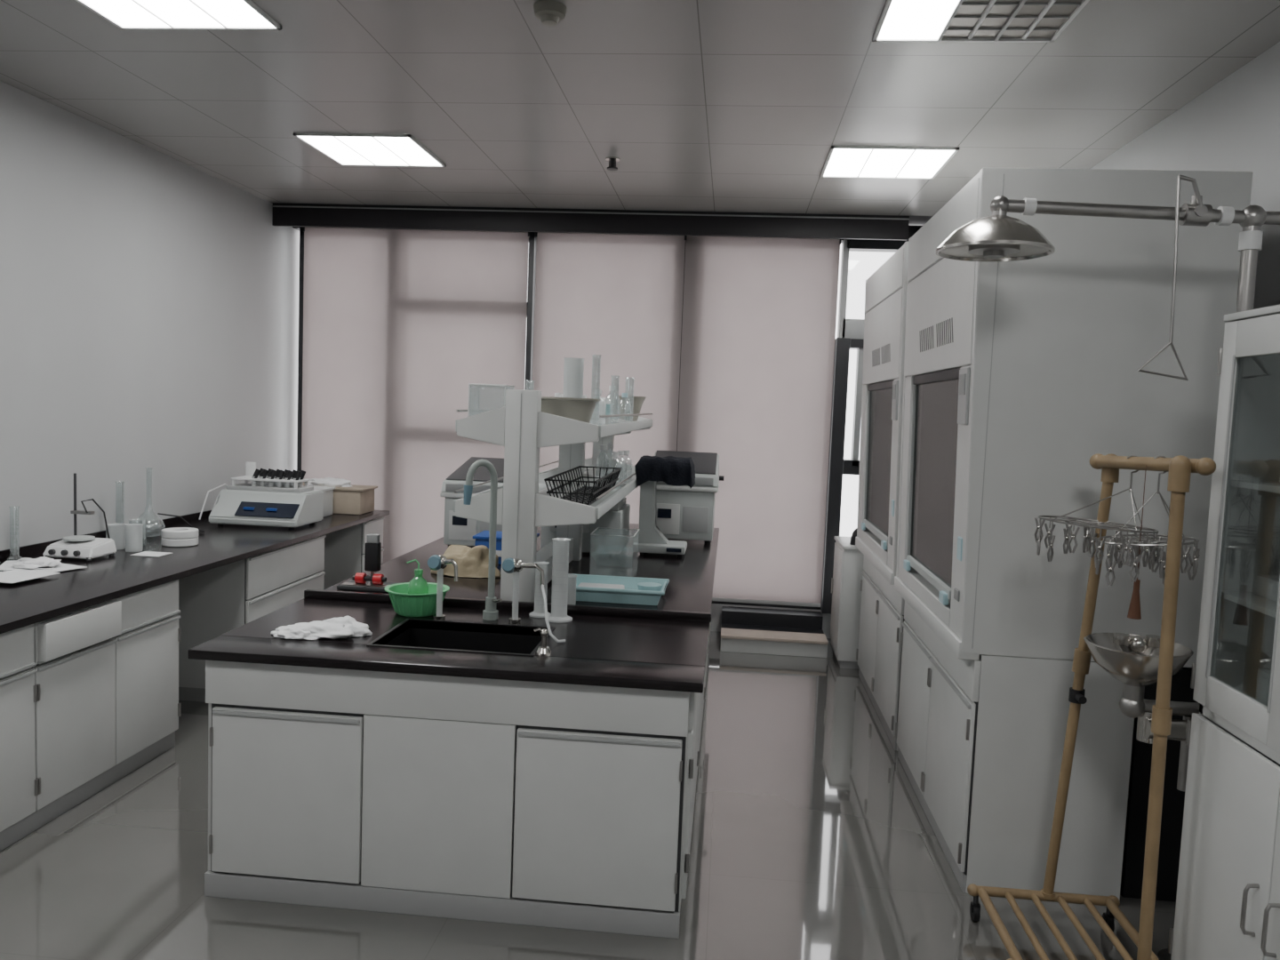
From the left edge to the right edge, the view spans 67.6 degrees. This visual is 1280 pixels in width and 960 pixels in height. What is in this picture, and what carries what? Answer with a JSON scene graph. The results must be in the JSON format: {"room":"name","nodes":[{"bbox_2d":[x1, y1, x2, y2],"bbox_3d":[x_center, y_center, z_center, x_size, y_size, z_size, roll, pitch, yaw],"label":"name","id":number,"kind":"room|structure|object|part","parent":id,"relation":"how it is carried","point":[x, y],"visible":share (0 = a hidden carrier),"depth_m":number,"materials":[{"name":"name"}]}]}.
{"room":"laboratory","nodes":[
{"label":"laboratory","id":0,"kind":"room"},
{"bbox_2d":[0,80,299,550],"bbox_3d":[-3.035,-0.202,2.969,0.100,2.910,8.550,3,4,5],"label":"wall","id":1,"kind":"structure","parent":0,"point":[149,299],"depth_m":5.13,"materials":[{"name":"white paint"}]},
{"bbox_2d":[272,202,909,239],"bbox_3d":[-0.387,-1.761,6.601,4.340,0.154,0.310,3,4,5],"label":"trim","id":2,"kind":"structure","parent":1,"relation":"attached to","point":[316,215],"depth_m":6.45,"materials":[{"name":"black metal"}]},
{"bbox_2d":[292,225,922,638],"bbox_3d":[-0.081,-0.392,6.919,5.035,2.910,0.120,3,4,5],"label":"wall window","id":3,"kind":"structure","parent":1,"relation":"in","point":[716,608],"depth_m":6.85,"materials":[{"name":"black metal"}]},
{"bbox_2d":[296,228,529,471],"bbox_3d":[-1.671,-0.508,7.032,1.740,2.600,0.120,3,4,5],"label":"window","id":4,"kind":"structure","parent":3,"relation":"attached to","point":[301,232],"depth_m":7.05,"materials":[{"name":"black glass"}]},
{"bbox_2d":[301,226,529,563],"bbox_3d":[-1.647,-0.539,6.926,1.657,2.600,0.060,3,4,5],"label":"roller blind","id":5,"kind":"object","parent":3,"relation":"attached to","point":[398,324],"visible":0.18,"depth_m":6.89,"materials":[{"name":"fabric"}]},
{"bbox_2d":[525,232,685,451],"bbox_3d":[-0.253,-0.439,6.861,1.130,2.600,0.200,3,4,5],"label":"window","id":6,"kind":"structure","parent":3,"relation":"attached to","point":[684,249],"depth_m":6.76,"materials":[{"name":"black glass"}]},
{"bbox_2d":[531,232,686,523],"bbox_3d":[-0.253,-0.474,6.798,1.060,2.600,0.060,3,4,5],"label":"roller blind","id":7,"kind":"object","parent":3,"relation":"attached to","point":[617,299],"visible":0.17,"depth_m":6.73,"materials":[{"name":"fabric"}]},
{"bbox_2d":[677,235,841,607],"bbox_3d":[0.799,-0.426,6.701,1.070,2.600,0.060,3,4,5],"label":"roller blind","id":8,"kind":"object","parent":3,"relation":"attached to","point":[758,327],"visible":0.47,"depth_m":6.67,"materials":[{"name":"fabric"}]},
{"bbox_2d":[712,600,820,609],"bbox_3d":[0.823,-0.393,6.802,1.045,2.600,0.120,3,4,5],"label":"window","id":9,"kind":"structure","parent":3,"relation":"attached to","point":[713,602],"depth_m":6.87,"materials":[{"name":"black metal"}]},
{"bbox_2d":[820,239,908,614],"bbox_3d":[1.612,-0.353,6.689,0.550,2.600,0.200,3,4,5],"label":"window","id":10,"kind":"structure","parent":3,"relation":"attached to","point":[850,332],"depth_m":6.63,"materials":[{"name":"black metal"}]},
{"bbox_2d":[0,631,1175,959],"bbox_3d":[-0.539,1.415,2.850,5.235,0.100,8.750,3,4,5],"label":"floor","id":11,"kind":"structure","parent":0,"point":[812,839],"depth_m":3.22,"materials":[{"name":"tile"}]},
{"bbox_2d":[0,509,389,851],"bbox_3d":[-2.470,0.766,4.170,0.888,0.840,5.300,3,4,5],"label":"lab bench","id":12,"kind":"object","parent":11,"relation":"on","point":[96,668],"visible":0.74,"depth_m":3.92,"materials":[{"name":"metal"}]},
{"bbox_2d":[7,505,20,560],"bbox_3d":[-2.816,0.239,4.305,0.061,0.240,0.060,3,4,5],"label":"cylinder","id":13,"kind":"object","parent":12,"relation":"on","point":[11,559],"visible":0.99,"depth_m":4.31,"materials":[{"name":"clear glass"}]},
{"bbox_2d":[0,556,86,583],"bbox_3d":[-2.608,0.365,4.026,0.406,0.048,0.546,3,4,5],"label":"paper stack","id":14,"kind":"object","parent":12,"relation":"on","point":[23,569],"visible":1,"depth_m":4.05,"materials":[{"name":"white paper"}]},
{"bbox_2d":[42,472,116,560],"bbox_3d":[-2.595,0.167,4.431,0.238,0.380,0.226,3,4,5],"label":"magnetic stirrer","id":15,"kind":"object","parent":12,"relation":"on","point":[86,547],"visible":0.98,"depth_m":4.42,"materials":[{"name":"white plastic"}]},
{"bbox_2d":[104,523,126,550],"bbox_3d":[-2.576,0.278,4.698,0.091,0.120,0.091,3,4,5],"label":"beaker","id":16,"kind":"object","parent":12,"relation":"on","point":[116,532],"visible":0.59,"depth_m":4.67,"materials":[{"name":"plastic"}]},
{"bbox_2d":[124,523,143,551],"bbox_3d":[-2.460,0.281,4.647,0.082,0.130,0.082,3,4,5],"label":"beaker","id":17,"kind":"object","parent":12,"relation":"on","point":[133,532],"visible":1,"depth_m":4.62,"materials":[{"name":"plastic"}]},
{"bbox_2d":[128,518,147,545],"bbox_3d":[-2.534,0.265,4.824,0.086,0.130,0.086,3,4,5],"label":"beaker","id":18,"kind":"object","parent":12,"relation":"on","point":[143,544],"visible":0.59,"depth_m":4.84,"materials":[{"name":"clear glass"}]},
{"bbox_2d":[134,467,165,536],"bbox_3d":[-2.647,0.117,5.156,0.156,0.365,0.156,3,4,5],"label":"flask","id":19,"kind":"object","parent":12,"relation":"on","point":[148,534],"visible":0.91,"depth_m":5.16,"materials":[{"name":"clear glass"}]},
{"bbox_2d":[129,551,172,557],"bbox_3d":[-2.339,0.355,4.580,0.140,0.003,0.120,3,4,5],"label":"paper towel","id":20,"kind":"object","parent":12,"relation":"on","point":[145,553],"visible":1,"depth_m":4.57,"materials":[{"name":"white paper"}]},
{"bbox_2d":[150,512,204,533],"bbox_3d":[-2.584,0.235,5.346,0.305,0.102,0.158,3,4,5],"label":"power cable","id":21,"kind":"object","parent":12,"relation":"on","point":[183,519],"visible":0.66,"depth_m":5.34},
{"bbox_2d":[161,527,198,546],"bbox_3d":[-2.357,0.292,4.900,0.172,0.078,0.172,3,4,5],"label":"tape roll","id":22,"kind":"object","parent":12,"relation":"on","point":[176,536],"visible":1,"depth_m":4.83,"materials":[{"name":"white plastic"}]},
{"bbox_2d":[199,461,323,528],"bbox_3d":[-2.307,0.083,5.796,0.645,0.360,0.380,3,4,5],"label":"instrument","id":23,"kind":"object","parent":12,"relation":"on","point":[279,498],"visible":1,"depth_m":5.72,"materials":[{"name":"white plastic"}]},
{"bbox_2d":[302,485,335,517],"bbox_3d":[-2.236,0.139,6.247,0.400,0.185,0.260,3,4,5],"label":"plastic storage box","id":24,"kind":"object","parent":12,"relation":"on","point":[328,492],"visible":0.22,"depth_m":6.26,"materials":[{"name":"white plastic"}]},
{"bbox_2d":[302,477,377,514],"bbox_3d":[-2.101,0.098,6.543,0.530,0.231,0.280,3,4,5],"label":"cardboard box","id":25,"kind":"object","parent":12,"relation":"on","point":[348,499],"visible":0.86,"depth_m":6.42,"materials":[{"name":"cardboard"}]},
{"bbox_2d":[187,523,719,938],"bbox_3d":[-0.441,0.806,4.734,1.590,0.832,3.700,3,4,5],"label":"lab bench","id":26,"kind":"object","parent":11,"relation":"on","point":[452,767],"visible":0.98,"depth_m":2.94,"materials":[{"name":"metal"}]},
{"bbox_2d":[270,616,372,639],"bbox_3d":[-1.060,0.488,3.192,0.320,0.051,0.188,3,4,5],"label":"rag","id":27,"kind":"object","parent":26,"relation":"on","point":[346,627],"visible":1,"depth_m":3.15,"materials":[{"name":"fabric"}]},
{"bbox_2d":[336,533,401,591],"bbox_3d":[-1.117,0.338,3.979,0.240,0.225,0.140,3,4,5],"label":"stand","id":28,"kind":"object","parent":26,"relation":"on","point":[372,548],"visible":0.94,"depth_m":3.96,"materials":[{"name":"metal"}]},
{"bbox_2d":[384,582,449,616],"bbox_3d":[-0.829,0.448,3.557,0.236,0.094,0.236,3,4,5],"label":"plastic basin","id":29,"kind":"object","parent":26,"relation":"on","point":[418,599],"visible":0.92,"depth_m":3.49,"materials":[{"name":"green plastic"}]},
{"bbox_2d":[406,559,428,586],"bbox_3d":[-0.826,0.390,3.562,0.073,0.191,0.073,-1,6,-40],"label":"wash bottle","id":30,"kind":"object","parent":29,"relation":"in","point":[414,559],"visible":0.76,"depth_m":3.56,"materials":[{"name":"green plastic"}]},
{"bbox_2d":[427,554,457,620],"bbox_3d":[-0.710,0.389,3.452,0.118,0.237,0.069,3,4,5],"label":"tap","id":31,"kind":"object","parent":26,"relation":"on","point":[436,563],"visible":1,"depth_m":3.45,"materials":[{"name":"silver metal"}]},
{"bbox_2d":[430,544,500,577],"bbox_3d":[-0.788,0.362,4.387,0.328,0.138,0.202,3,4,5],"label":"cloth bag","id":32,"kind":"object","parent":26,"relation":"on","point":[474,562],"visible":0.7,"depth_m":4.33,"materials":[{"name":"beige fabric"}]},
{"bbox_2d":[440,456,503,546],"bbox_3d":[-0.816,0.124,5.343,0.450,0.464,0.564,3,4,5],"label":"shaker","id":33,"kind":"object","parent":26,"relation":"on","point":[458,531],"visible":0.36,"depth_m":5.09,"materials":[{"name":"white plastic"}]},
{"bbox_2d":[463,459,502,620],"bbox_3d":[-0.565,0.218,3.471,0.149,0.587,0.097,2,4,-1],"label":"gooseneck faucet","id":34,"kind":"object","parent":26,"relation":"on","point":[490,613],"visible":1,"depth_m":3.48,"materials":[{"name":"silver metal"}]},
{"bbox_2d":[472,530,539,564],"bbox_3d":[-0.667,0.339,4.770,0.290,0.135,0.225,3,4,5],"label":"storage box","id":35,"kind":"object","parent":26,"relation":"on","point":[482,538],"visible":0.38,"depth_m":4.68,"materials":[{"name":"plastic"}]},
{"bbox_2d":[502,557,544,623],"bbox_3d":[-0.416,0.402,3.439,0.172,0.237,0.068,3,5,15],"label":"tap","id":36,"kind":"object","parent":26,"relation":"on","point":[509,565],"visible":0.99,"depth_m":3.44,"materials":[{"name":"silver metal"}]},
{"bbox_2d":[529,561,551,617],"bbox_3d":[-0.372,0.410,3.591,0.082,0.200,0.080,3,4,5],"label":"cylinder","id":37,"kind":"object","parent":26,"relation":"on","point":[539,612],"visible":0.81,"depth_m":3.57,"materials":[{"name":"plastic"}]},
{"bbox_2d":[533,627,551,654],"bbox_3d":[-0.312,0.513,3.074,0.057,0.079,0.050,3,4,5],"label":"tap","id":38,"kind":"object","parent":26,"relation":"on","point":[543,649],"visible":1,"depth_m":3.06,"materials":[{"name":"silver metal"}]},
{"bbox_2d":[453,389,652,602],"bbox_3d":[-0.328,-0.012,4.892,0.570,0.844,2.457,3,4,5],"label":"shelf","id":39,"kind":"object","parent":26,"relation":"on","point":[524,503],"visible":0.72,"depth_m":3.69,"materials":[{"name":"plastic"}]},
{"bbox_2d":[467,383,514,416],"bbox_3d":[-0.596,-0.303,3.832,0.152,0.159,0.147,3,4,5],"label":"container","id":40,"kind":"object","parent":39,"relation":"on","point":[505,387],"visible":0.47,"depth_m":3.77,"materials":[{"name":"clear plastic"}]},
{"bbox_2d":[554,392,560,397],"bbox_3d":[-0.453,-0.403,5.251,0.080,0.150,0.080,3,4,5],"label":"bottle","id":41,"kind":"object","parent":39,"relation":"in","point":[558,395],"visible":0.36,"depth_m":5.23,"materials":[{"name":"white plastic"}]},
{"bbox_2d":[541,396,600,423],"bbox_3d":[-0.325,-0.283,3.969,0.320,0.118,0.320,3,4,5],"label":"basin","id":42,"kind":"object","parent":39,"relation":"on","point":[578,409],"visible":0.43,"depth_m":3.84,"materials":[{"name":"beige plastic"}]},
{"bbox_2d":[562,357,584,398],"bbox_3d":[-0.305,-0.404,4.351,0.097,0.300,0.097,3,4,5],"label":"measuring cup","id":43,"kind":"object","parent":39,"relation":"on","point":[573,368],"visible":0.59,"depth_m":4.31,"materials":[{"name":"white plastic"}]},
{"bbox_2d":[544,465,621,505],"bbox_3d":[-0.236,0.019,4.214,0.209,0.103,0.886,3,4,5],"label":"wire basket","id":44,"kind":"object","parent":39,"relation":"on","point":[592,495],"visible":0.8,"depth_m":4.12,"materials":[{"name":"black metal"}]},
{"bbox_2d":[591,354,600,423],"bbox_3d":[-0.203,-0.409,4.361,0.068,0.320,0.067,3,4,5],"label":"cylinder","id":45,"kind":"object","parent":39,"relation":"on","point":[595,355],"visible":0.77,"depth_m":4.36,"materials":[{"name":"clear glass"}]},
{"bbox_2d":[589,389,606,423],"bbox_3d":[-0.209,-0.364,4.747,0.080,0.170,0.080,3,4,5],"label":"bottle","id":46,"kind":"object","parent":39,"relation":"in","point":[601,410],"visible":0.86,"depth_m":4.72,"materials":[{"name":"glass"}]},
{"bbox_2d":[595,444,607,465],"bbox_3d":[-0.197,-0.085,5.029,0.070,0.200,0.070,3,4,5],"label":"bottle","id":47,"kind":"object","parent":39,"relation":"in","point":[603,447],"visible":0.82,"depth_m":5.01,"materials":[{"name":"clear glass"}]},
{"bbox_2d":[602,443,613,479],"bbox_3d":[-0.166,-0.101,5.246,0.070,0.200,0.070,3,4,5],"label":"bottle","id":48,"kind":"object","parent":39,"relation":"in","point":[609,445],"visible":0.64,"depth_m":5.23,"materials":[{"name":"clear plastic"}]},
{"bbox_2d":[605,404,613,415],"bbox_3d":[-0.189,-0.346,4.978,0.097,0.100,0.097,3,4,5],"label":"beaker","id":49,"kind":"object","parent":39,"relation":"on","point":[608,412],"visible":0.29,"depth_m":4.94,"materials":[{"name":"glass"}]},
{"bbox_2d":[606,385,620,399],"bbox_3d":[-0.149,-0.409,5.161,0.090,0.200,0.090,3,4,5],"label":"bottle","id":50,"kind":"object","parent":39,"relation":"in","point":[610,387],"visible":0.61,"depth_m":5.14,"materials":[{"name":"clear glass"}]},
{"bbox_2d":[608,375,619,422],"bbox_3d":[-0.124,-0.391,4.677,0.068,0.240,0.067,3,4,5],"label":"cylinder","id":51,"kind":"object","parent":39,"relation":"on","point":[611,375],"visible":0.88,"depth_m":4.67,"materials":[{"name":"clear glass"}]},
{"bbox_2d":[608,451,622,488],"bbox_3d":[-0.124,-0.050,4.742,0.070,0.180,0.070,3,4,5],"label":"bottle","id":52,"kind":"object","parent":39,"relation":"in","point":[614,453],"visible":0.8,"depth_m":4.72,"materials":[{"name":"clear glass"}]},
{"bbox_2d":[617,450,626,482],"bbox_3d":[-0.104,-0.069,5.061,0.070,0.170,0.070,3,4,5],"label":"bottle","id":53,"kind":"object","parent":39,"relation":"in","point":[620,452],"visible":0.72,"depth_m":5.04,"materials":[{"name":"clear glass"}]},
{"bbox_2d":[616,392,631,416],"bbox_3d":[-0.081,-0.369,4.936,0.070,0.160,0.070,3,4,5],"label":"bottle","id":54,"kind":"object","parent":39,"relation":"in","point":[623,395],"visible":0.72,"depth_m":4.92,"materials":[{"name":"clear glass"}]},
{"bbox_2d":[619,450,630,479],"bbox_3d":[-0.077,-0.085,5.340,0.070,0.160,0.070,3,4,5],"label":"bottle","id":55,"kind":"object","parent":39,"relation":"in","point":[627,452],"visible":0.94,"depth_m":5.32,"materials":[{"name":"clear glass"}]},
{"bbox_2d":[608,395,646,421],"bbox_3d":[-0.076,-0.408,5.517,0.220,0.150,0.219,3,4,5],"label":"bowl","id":56,"kind":"object","parent":39,"relation":"on","point":[636,404],"visible":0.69,"depth_m":5.45,"materials":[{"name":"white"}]},
{"bbox_2d":[624,377,635,421],"bbox_3d":[-0.059,-0.437,5.251,0.085,0.250,0.084,3,4,5],"label":"cylinder","id":57,"kind":"object","parent":39,"relation":"on","point":[635,378],"visible":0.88,"depth_m":5.25,"materials":[{"name":"clear glass"}]},
{"bbox_2d":[541,584,565,642],"bbox_3d":[-0.318,0.454,3.275,0.055,0.163,0.218,0,5,-28],"label":"hose","id":58,"kind":"object","parent":26,"relation":"on","point":[554,637],"visible":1,"depth_m":3.22,"materials":[{"name":"plastic"}]},
{"bbox_2d":[547,537,572,623],"bbox_3d":[-0.295,0.368,3.530,0.102,0.300,0.100,3,4,5],"label":"cylinder","id":59,"kind":"object","parent":26,"relation":"on","point":[560,568],"visible":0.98,"depth_m":3.51,"materials":[{"name":"plastic"}]},
{"bbox_2d":[567,573,577,604],"bbox_3d":[-0.295,0.437,3.787,0.091,0.120,0.091,3,4,5],"label":"beaker","id":60,"kind":"object","parent":26,"relation":"on","point":[572,578],"visible":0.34,"depth_m":3.76,"materials":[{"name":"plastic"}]},
{"bbox_2d":[540,496,630,555],"bbox_3d":[-0.294,0.242,5.277,0.430,0.280,0.452,3,4,5],"label":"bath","id":61,"kind":"object","parent":26,"relation":"on","point":[618,516],"visible":0.46,"depth_m":5.06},
{"bbox_2d":[589,527,639,576],"bbox_3d":[-0.120,0.344,4.544,0.205,0.203,0.254,3,4,5],"label":"acrylic box","id":62,"kind":"object","parent":26,"relation":"on","point":[595,535],"visible":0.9,"depth_m":4.52,"materials":[{"name":"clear plastic"}]},
{"bbox_2d":[571,573,669,605],"bbox_3d":[-0.101,0.452,3.986,0.429,0.075,0.293,3,4,5],"label":"tray","id":63,"kind":"object","parent":26,"relation":"on","point":[600,588],"visible":0.84,"depth_m":3.87,"materials":[{"name":"plastic"}]},
{"bbox_2d":[638,480,687,557],"bbox_3d":[0.131,0.153,5.211,0.260,0.500,0.250,3,4,5],"label":"microscope","id":64,"kind":"object","parent":26,"relation":"on","point":[651,540],"visible":0.8,"depth_m":5.17,"materials":[{"name":"white plastic"}]},
{"bbox_2d":[634,455,695,487],"bbox_3d":[0.142,-0.046,5.211,0.318,0.169,0.270,3,4,5],"label":"cloth","id":65,"kind":"object","parent":64,"relation":"on","point":[672,470],"visible":1,"depth_m":5.09,"materials":[{"name":"black fabric"}]},
{"bbox_2d":[654,450,724,543],"bbox_3d":[0.283,0.097,5.850,0.450,0.525,0.444,3,4,5],"label":"instrument","id":66,"kind":"object","parent":26,"relation":"on","point":[683,512],"visible":0.62,"depth_m":5.65,"materials":[{"name":"white plastic"}]},
{"bbox_2d":[720,606,828,657],"bbox_3d":[0.909,1.039,6.567,0.700,0.190,0.580,3,4,5],"label":"window sill ledge","id":67,"kind":"object","parent":11,"relation":"on","point":[743,629],"visible":1,"depth_m":6.45,"materials":[{"name":"white stone"}]},
{"bbox_2d":[829,536,863,669],"bbox_3d":[1.506,0.794,6.210,0.488,0.780,0.480,3,4,5],"label":"radiator","id":68,"kind":"object","parent":11,"relation":"on","point":[848,560],"visible":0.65,"depth_m":6.01,"materials":[{"name":"metal"}]},
{"bbox_2d":[849,528,856,544],"bbox_3d":[1.405,0.340,6.037,0.150,0.141,0.136,3,4,5],"label":"bag","id":69,"kind":"object","parent":68,"relation":"on","point":[854,533],"visible":0.27,"depth_m":6.02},
{"bbox_2d":[855,241,908,751],"bbox_3d":[1.652,0.067,5.125,0.826,2.406,1.321,3,4,5],"label":"fume hood","id":70,"kind":"object","parent":11,"relation":"on","point":[878,654],"visible":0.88,"depth_m":5.02,"materials":[{"name":"white metal"}]},
{"bbox_2d":[894,167,1252,901],"bbox_3d":[1.576,0.170,3.749,0.936,2.406,1.281,3,4,5],"label":"fume hood","id":71,"kind":"object","parent":11,"relation":"on","point":[1017,373],"depth_m":3.15,"materials":[{"name":"white metal"}]},
{"bbox_3d":[1.823,0.999,3.515,0.325,0.810,0.620,3,4,5],"label":"hood service panel","id":72,"kind":"part","parent":71,"relation":"part of","materials":[{"name":"metal"}]},
{"bbox_2d":[967,453,1215,959],"bbox_3d":[1.285,0.676,2.777,0.468,1.526,0.475,3,4,5],"label":"rack","id":73,"kind":"object","parent":11,"relation":"on","point":[1180,468],"visible":1,"depth_m":2.75,"materials":[{"name":"brown wood"}]},
{"bbox_2d":[1034,455,1162,569],"bbox_3d":[1.337,0.089,2.784,0.342,0.329,0.272,3,4,5],"label":"hanger","id":74,"kind":"object","parent":73,"relation":"hanging from","point":[1089,524],"visible":0.94,"depth_m":2.75,"materials":[{"name":"metal"}]},
{"bbox_2d":[1127,464,1146,619],"bbox_3d":[1.411,0.175,2.698,0.036,0.435,0.036,3,4,5],"label":"tassel","id":75,"kind":"object","parent":73,"relation":"hanging from","point":[1134,609],"visible":0.95,"depth_m":2.70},
{"bbox_2d":[1094,455,1199,585],"bbox_3d":[1.453,0.114,2.730,0.271,0.375,0.229,5,5,27],"label":"hanger","id":76,"kind":"object","parent":73,"relation":"hanging from","point":[1136,540],"visible":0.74,"depth_m":2.69,"materials":[{"name":"metal"}]},
{"bbox_2d":[936,174,1279,959],"bbox_3d":[1.421,0.296,2.767,1.213,2.296,0.320,3,4,5],"label":"shower","id":77,"kind":"object","parent":11,"relation":"on","point":[1132,660],"visible":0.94,"depth_m":2.69,"materials":[{"name":"metal"}]},
{"bbox_2d":[1168,304,1279,959],"bbox_3d":[1.704,0.549,2.177,0.508,1.904,0.877,3,4,5],"label":"storage cabinet","id":78,"kind":"object","parent":11,"relation":"on","point":[1228,907],"visible":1,"depth_m":2.53,"materials":[{"name":"metal"}]},
{"bbox_2d":[0,0,1279,225],"bbox_3d":[-0.422,-1.584,2.618,5.235,0.100,8.750,3,4,5],"label":"ceiling","id":79,"kind":"structure","parent":0,"point":[722,106],"depth_m":4.00,"materials":[{"name":"paint"}]},
{"bbox_2d":[75,0,281,30],"bbox_3d":[-1.619,-1.616,3.168,0.610,0.011,0.600,3,4,5],"label":"ceiling light","id":80,"kind":"object","parent":79,"relation":"attached to","point":[124,14],"depth_m":3.35,"materials":[{"name":"white plastic"}]},
{"bbox_2d":[293,133,446,167],"bbox_3d":[-1.424,-1.759,5.108,0.610,0.011,0.600,3,4,5],"label":"ceiling light","id":81,"kind":"object","parent":79,"relation":"attached to","point":[343,148],"depth_m":5.08,"materials":[{"name":"white plastic"}]},
{"bbox_2d":[533,0,567,26],"bbox_3d":[-0.300,-1.544,3.179,0.110,0.054,0.110,3,4,5],"label":"smoke detector","id":82,"kind":"object","parent":79,"relation":"attached to","point":[548,12],"visible":1,"depth_m":3.15,"materials":[{"name":"white plastic"}]},
{"bbox_2d":[605,156,620,170],"bbox_3d":[-0.146,-1.685,5.098,0.080,0.058,0.080,3,4,5],"label":"sprinkler head","id":83,"kind":"object","parent":79,"relation":"attached to","point":[612,160],"visible":1,"depth_m":5.09},
{"bbox_2d":[820,145,959,179],"bbox_3d":[1.271,-1.642,4.955,0.610,0.011,0.600,3,4,5],"label":"ceiling light","id":84,"kind":"object","parent":79,"relation":"attached to","point":[873,162],"depth_m":4.92,"materials":[{"name":"white plastic"}]},
{"bbox_2d":[872,0,1089,42],"bbox_3d":[1.085,-1.499,3.009,0.610,0.016,0.600,3,4,5],"label":"ceiling light","id":85,"kind":"object","parent":79,"relation":"attached to","point":[900,20],"depth_m":3.14,"materials":[{"name":"white plastic"}]},
{"bbox_2d":[1090,41,1279,775],"bbox_3d":[2.073,0.034,2.499,0.100,2.910,8.550,3,4,5],"label":"wall","id":86,"kind":"structure","parent":0,"point":[1234,125],"depth_m":3.48,"materials":[{"name":"white paint"}]}
]}

